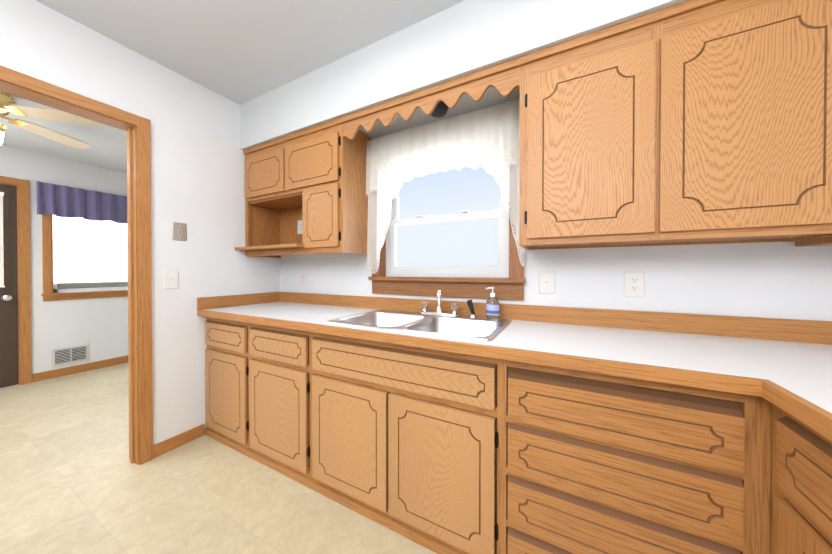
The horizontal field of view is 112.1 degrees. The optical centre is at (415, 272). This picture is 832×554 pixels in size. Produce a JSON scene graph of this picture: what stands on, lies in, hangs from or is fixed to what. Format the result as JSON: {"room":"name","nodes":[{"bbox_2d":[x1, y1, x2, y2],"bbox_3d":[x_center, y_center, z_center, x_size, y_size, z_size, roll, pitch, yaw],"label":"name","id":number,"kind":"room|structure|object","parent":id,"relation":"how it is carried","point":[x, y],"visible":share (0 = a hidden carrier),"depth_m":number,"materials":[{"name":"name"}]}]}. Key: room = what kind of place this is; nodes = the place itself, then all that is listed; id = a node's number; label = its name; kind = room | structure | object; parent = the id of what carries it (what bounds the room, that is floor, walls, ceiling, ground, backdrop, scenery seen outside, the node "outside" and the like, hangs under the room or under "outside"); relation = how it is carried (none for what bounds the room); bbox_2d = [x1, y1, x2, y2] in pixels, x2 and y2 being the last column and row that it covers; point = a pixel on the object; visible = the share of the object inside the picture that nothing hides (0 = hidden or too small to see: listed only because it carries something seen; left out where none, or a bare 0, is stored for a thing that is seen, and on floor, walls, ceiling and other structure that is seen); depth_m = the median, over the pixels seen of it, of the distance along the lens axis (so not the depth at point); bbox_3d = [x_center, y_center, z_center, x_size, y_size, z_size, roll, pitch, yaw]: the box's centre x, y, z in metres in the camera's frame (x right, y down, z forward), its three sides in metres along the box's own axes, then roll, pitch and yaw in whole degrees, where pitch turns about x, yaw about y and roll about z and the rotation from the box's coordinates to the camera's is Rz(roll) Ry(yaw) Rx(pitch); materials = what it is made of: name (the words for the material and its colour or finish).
{"room":"kitchen","nodes":[
{"label":"kitchen","id":0,"kind":"room"},
{"bbox_2d":[0,145,127,373],"bbox_3d":[-4.562,-0.088,2.363,0.150,2.550,5.400,0,0,28],"label":"wall","id":1,"kind":"structure","parent":0,"point":[99,326],"depth_m":3.21,"materials":[{"name":"paint"}]},
{"bbox_2d":[0,184,18,387],"bbox_3d":[-4.389,0.137,2.595,0.052,2.080,0.806,0,0,28],"label":"back door","id":2,"kind":"structure","parent":1,"relation":"in","point":[9,366],"depth_m":2.90,"materials":[{"name":"brown"}]},
{"bbox_2d":[0,192,4,286],"bbox_3d":[-4.359,-0.332,2.576,0.028,0.967,0.646,0,0,28],"label":"window blind","id":3,"kind":"object","parent":2,"relation":"attached to","point":[1,241],"visible":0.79,"depth_m":2.85,"materials":[{"name":"beige"}]},
{"bbox_2d":[1,295,11,300],"bbox_3d":[-4.190,0.258,2.867,0.070,0.066,0.065,0,0,28],"label":"door knob","id":4,"kind":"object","parent":2,"relation":"attached to","point":[6,297],"depth_m":2.85,"materials":[{"name":"silver metal"}]},
{"bbox_2d":[0,176,31,384],"bbox_3d":[-4.423,0.102,2.612,0.166,2.165,0.960,0,0,28],"label":"door frame","id":5,"kind":"structure","parent":1,"relation":"attached to","point":[24,281],"depth_m":2.96,"materials":[{"name":"brown wood"}]},
{"bbox_2d":[51,344,88,366],"bbox_3d":[-4.006,0.955,3.250,0.014,0.200,0.275,0,0,28],"label":"air vent","id":6,"kind":"object","parent":1,"relation":"in","point":[69,355],"visible":1,"depth_m":3.24,"materials":[{"name":"silver metal"}]},
{"bbox_2d":[32,355,127,382],"bbox_3d":[-3.723,1.131,3.789,0.012,0.090,1.750,0,0,28],"label":"baseboard","id":7,"kind":"structure","parent":1,"relation":"attached to","point":[65,371],"depth_m":3.29,"materials":[{"name":"brown wood"}]},
{"bbox_2d":[41,214,127,300],"bbox_3d":[-3.886,-0.335,3.595,0.195,1.295,1.145,0,0,28],"label":"window","id":8,"kind":"structure","parent":1,"relation":"in","point":[80,287],"depth_m":3.21,"materials":[{"name":"brown wood"}]},
{"bbox_2d":[36,181,126,223],"bbox_3d":[-3.793,-0.808,3.543,0.072,0.358,1.215,0,0,28],"label":"curtain valance","id":9,"kind":"object","parent":8,"relation":"hanging from","point":[62,201],"visible":0.62,"depth_m":3.26,"materials":[{"name":"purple fabric"}]},
{"bbox_2d":[53,215,127,282],"bbox_3d":[-3.879,-0.403,3.591,0.030,1.040,0.971,0,0,28],"label":"window glass","id":10,"kind":"object","parent":8,"relation":"attached to","point":[85,251],"visible":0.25,"depth_m":3.40,"materials":[{"name":"white glass"}]},
{"bbox_2d":[0,0,279,444],"bbox_3d":[-2.135,-0.079,1.082,0.120,2.550,5.400,0,0,28],"label":"wall","id":11,"kind":"structure","parent":0,"point":[197,171],"depth_m":1.90,"materials":[{"name":"paint"}]},
{"bbox_2d":[0,65,152,464],"bbox_3d":[-1.988,0.116,1.362,0.156,2.156,1.026,0,0,28],"label":"door frame","id":12,"kind":"structure","parent":11,"relation":"attached to","point":[137,128],"depth_m":1.74,"materials":[{"name":"brown wood"}]},
{"bbox_2d":[163,270,178,288],"bbox_3d":[-1.637,0.046,1.876,0.018,0.122,0.082,0,0,28],"label":"light switch","id":13,"kind":"object","parent":11,"relation":"attached to","point":[170,279],"visible":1,"depth_m":1.87,"materials":[{"name":"white plastic"}]},
{"bbox_2d":[153,424,204,457],"bbox_3d":[-1.621,1.150,1.922,0.012,0.080,0.294,0,0,28],"label":"baseboard","id":14,"kind":"structure","parent":11,"relation":"attached to","point":[171,443],"depth_m":1.91,"materials":[{"name":"brown wood"}]},
{"bbox_2d":[172,222,186,240],"bbox_3d":[-1.619,-0.281,1.919,0.008,0.122,0.082,0,0,28],"label":"phone jack","id":15,"kind":"object","parent":11,"relation":"attached to","point":[179,231],"visible":1,"depth_m":1.92,"materials":[{"name":"beige plastic"}]},
{"bbox_2d":[0,362,436,553],"bbox_3d":[-1.741,1.248,0.884,6.670,0.100,5.400,0,0,28],"label":"floor","id":16,"kind":"structure","parent":0,"point":[73,480],"depth_m":1.50,"materials":[{"name":"tile"}]},
{"bbox_2d":[201,304,316,456],"bbox_3d":[-1.169,0.745,2.200,0.545,0.885,0.626,0,0,28],"label":"base cabinet","id":17,"kind":"object","parent":16,"relation":"on","point":[227,330],"depth_m":1.92,"materials":[{"name":"brown wood"}]},
{"bbox_2d":[249,308,364,489],"bbox_3d":[-0.694,0.747,1.950,0.600,0.885,0.626,0,0,28],"label":"base cabinet","id":18,"kind":"object","parent":16,"relation":"on","point":[279,344],"depth_m":1.66,"materials":[{"name":"brown wood"}]},
{"bbox_2d":[309,323,528,553],"bbox_3d":[0.012,0.750,1.577,1.064,0.885,0.626,0,0,28],"label":"base cabinet","id":19,"kind":"object","parent":16,"relation":"on","point":[409,432],"depth_m":1.23,"materials":[{"name":"brown wood"}]},
{"bbox_2d":[509,324,772,553],"bbox_3d":[0.769,0.753,1.178,0.717,0.885,0.626,0,0,28],"label":"base cabinet","id":20,"kind":"object","parent":16,"relation":"on","point":[532,429],"depth_m":0.89,"materials":[{"name":"brown wood"}]},
{"bbox_2d":[753,380,831,553],"bbox_3d":[1.114,0.759,0.308,0.740,0.885,0.623,0,0,28],"label":"base cabinet","id":21,"kind":"object","parent":16,"relation":"on","point":[796,423],"depth_m":0.65,"materials":[{"name":"brown wood"}]},
{"bbox_2d":[197,292,831,440],"bbox_3d":[-0.291,0.255,0.647,3.544,0.127,2.547,0,0,28],"label":"countertop","id":22,"kind":"structure","parent":21,"relation":"on","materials":[{"name":"white laminate"}]},
{"bbox_2d":[327,309,511,340],"bbox_3d":[0.024,0.354,1.566,0.910,0.180,0.545,0,0,28],"label":"sink","id":23,"kind":"object","parent":22,"relation":"in","point":[477,328],"visible":0.35,"depth_m":1.63,"materials":[{"name":"silver metal"}]},
{"bbox_2d":[421,290,458,316],"bbox_3d":[0.114,0.182,1.694,0.256,0.165,0.193,0,0,28],"label":"faucet","id":24,"kind":"object","parent":23,"relation":"on","point":[439,312],"visible":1,"depth_m":1.73,"materials":[{"name":"silver metal"}]},
{"bbox_2d":[467,300,476,317],"bbox_3d":[0.328,0.212,1.647,0.056,0.106,0.061,0,0,28],"label":"sprayer","id":25,"kind":"object","parent":23,"relation":"on","point":[470,306],"visible":1,"depth_m":1.64,"materials":[{"name":"black plastic"}]},
{"bbox_2d":[486,287,498,319],"bbox_3d":[0.437,0.174,1.598,0.077,0.183,0.052,0,0,28],"label":"soap bottle","id":26,"kind":"object","parent":23,"relation":"on","point":[492,308],"visible":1,"depth_m":1.58,"materials":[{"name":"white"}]},
{"bbox_2d":[0,0,464,172],"bbox_3d":[-1.741,-1.367,0.865,6.670,0.170,5.400,0,0,28],"label":"ceiling","id":27,"kind":"structure","parent":0,"point":[240,52],"depth_m":1.62,"materials":[{"name":"paint"}]},
{"bbox_2d":[0,91,99,148],"bbox_3d":[-3.048,-0.961,1.888,1.250,0.656,1.250,0,0,28],"label":"ceiling fan","id":28,"kind":"object","parent":27,"relation":"hanging from","point":[8,104],"visible":0.96,"depth_m":2.05,"materials":[{"name":"beige wood"}]},
{"bbox_2d":[240,0,687,149],"bbox_3d":[0.222,-1.180,1.608,3.550,0.355,0.355,0,0,28],"label":"soffit bulkhead","id":29,"kind":"object","parent":27,"relation":"attached to","point":[463,38],"visible":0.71,"depth_m":1.52,"materials":[{"name":"paint"}]},
{"bbox_2d":[342,57,519,139],"bbox_3d":[0.007,-0.926,1.565,1.082,0.149,0.032,0,0,28],"label":"scalloped valance","id":30,"kind":"object","parent":29,"relation":"attached to","point":[503,79],"visible":1,"depth_m":1.49,"materials":[{"name":"brown wood"}]},
{"bbox_2d":[431,101,448,117],"bbox_3d":[0.133,-0.977,1.688,0.130,0.050,0.130,0,0,28],"label":"light fixture","id":31,"kind":"object","parent":29,"relation":"attached to","point":[441,109],"visible":0.73,"depth_m":1.66,"materials":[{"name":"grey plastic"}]},
{"bbox_2d":[280,99,831,320],"bbox_3d":[0.362,-0.085,1.828,3.840,2.550,0.150,0,0,28],"label":"wall","id":32,"kind":"structure","parent":0,"point":[786,280],"depth_m":1.31,"materials":[{"name":"paint"}]},
{"bbox_2d":[235,117,371,257],"bbox_3d":[-0.889,-0.570,2.169,1.060,0.871,0.402,0,0,28],"label":"upper cabinet","id":33,"kind":"object","parent":32,"relation":"attached to","point":[313,178],"visible":0.96,"depth_m":1.98,"materials":[{"name":"brown wood"}]},
{"bbox_2d":[298,220,302,233],"bbox_3d":[-1.007,-0.399,2.445,0.082,0.122,0.008,0,0,28],"label":"outlet","id":34,"kind":"object","parent":33,"relation":"attached to","point":[300,226],"visible":0.85,"depth_m":2.44,"materials":[{"name":"white plastic"}]},
{"bbox_2d":[300,272,306,285],"bbox_3d":[-0.989,0.055,2.451,0.082,0.122,0.008,0,0,28],"label":"electrical outlet","id":35,"kind":"object","parent":32,"relation":"attached to","point":[303,278],"visible":1,"depth_m":2.45,"materials":[{"name":"white plastic"}]},
{"bbox_2d":[368,156,525,299],"bbox_3d":[0.168,-0.355,1.886,1.080,1.023,0.175,0,0,28],"label":"kitchen window","id":36,"kind":"structure","parent":32,"relation":"in","point":[500,270],"depth_m":1.82,"materials":[{"name":"white plastic"}]},
{"bbox_2d":[366,100,524,274],"bbox_3d":[0.119,-0.463,1.773,1.074,0.971,0.069,0,0,28],"label":"lace curtain","id":37,"kind":"object","parent":36,"relation":"hanging from","point":[491,134],"visible":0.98,"depth_m":1.74,"materials":[{"name":"white fabric"}]},
{"bbox_2d":[539,272,554,293],"bbox_3d":[0.721,0.056,1.544,0.082,0.122,0.018,0,0,28],"label":"light switch","id":38,"kind":"object","parent":32,"relation":"attached to","point":[546,282],"visible":1,"depth_m":1.55,"materials":[{"name":"white plastic"}]},
{"bbox_2d":[519,6,670,249],"bbox_3d":[0.783,-0.552,1.325,0.516,0.893,0.336,0,0,28],"label":"upper cabinet","id":39,"kind":"object","parent":32,"relation":"attached to","point":[595,167],"depth_m":1.16,"materials":[{"name":"brown wood"}]},
{"bbox_2d":[624,272,644,296],"bbox_3d":[1.067,0.057,1.367,0.082,0.122,0.008,0,0,28],"label":"electrical outlet","id":40,"kind":"object","parent":32,"relation":"attached to","point":[634,284],"visible":1,"depth_m":1.36,"materials":[{"name":"white plastic"}]},
{"bbox_2d":[671,0,831,246],"bbox_3d":[1.213,-0.550,1.098,0.528,0.893,0.336,0,0,28],"label":"upper cabinet","id":41,"kind":"object","parent":32,"relation":"attached to","point":[691,122],"depth_m":0.95,"materials":[{"name":"brown wood"}]},
{"label":"outside","id":42,"kind":"structure","parent":0,"visible":0},
{"bbox_2d":[397,163,499,265],"bbox_3d":[1.074,-0.870,3.171,5.600,5.100,0.001,0,0,28],"label":"sky","id":43,"kind":"structure","parent":42,"point":[469,242],"depth_m":3.52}
]}

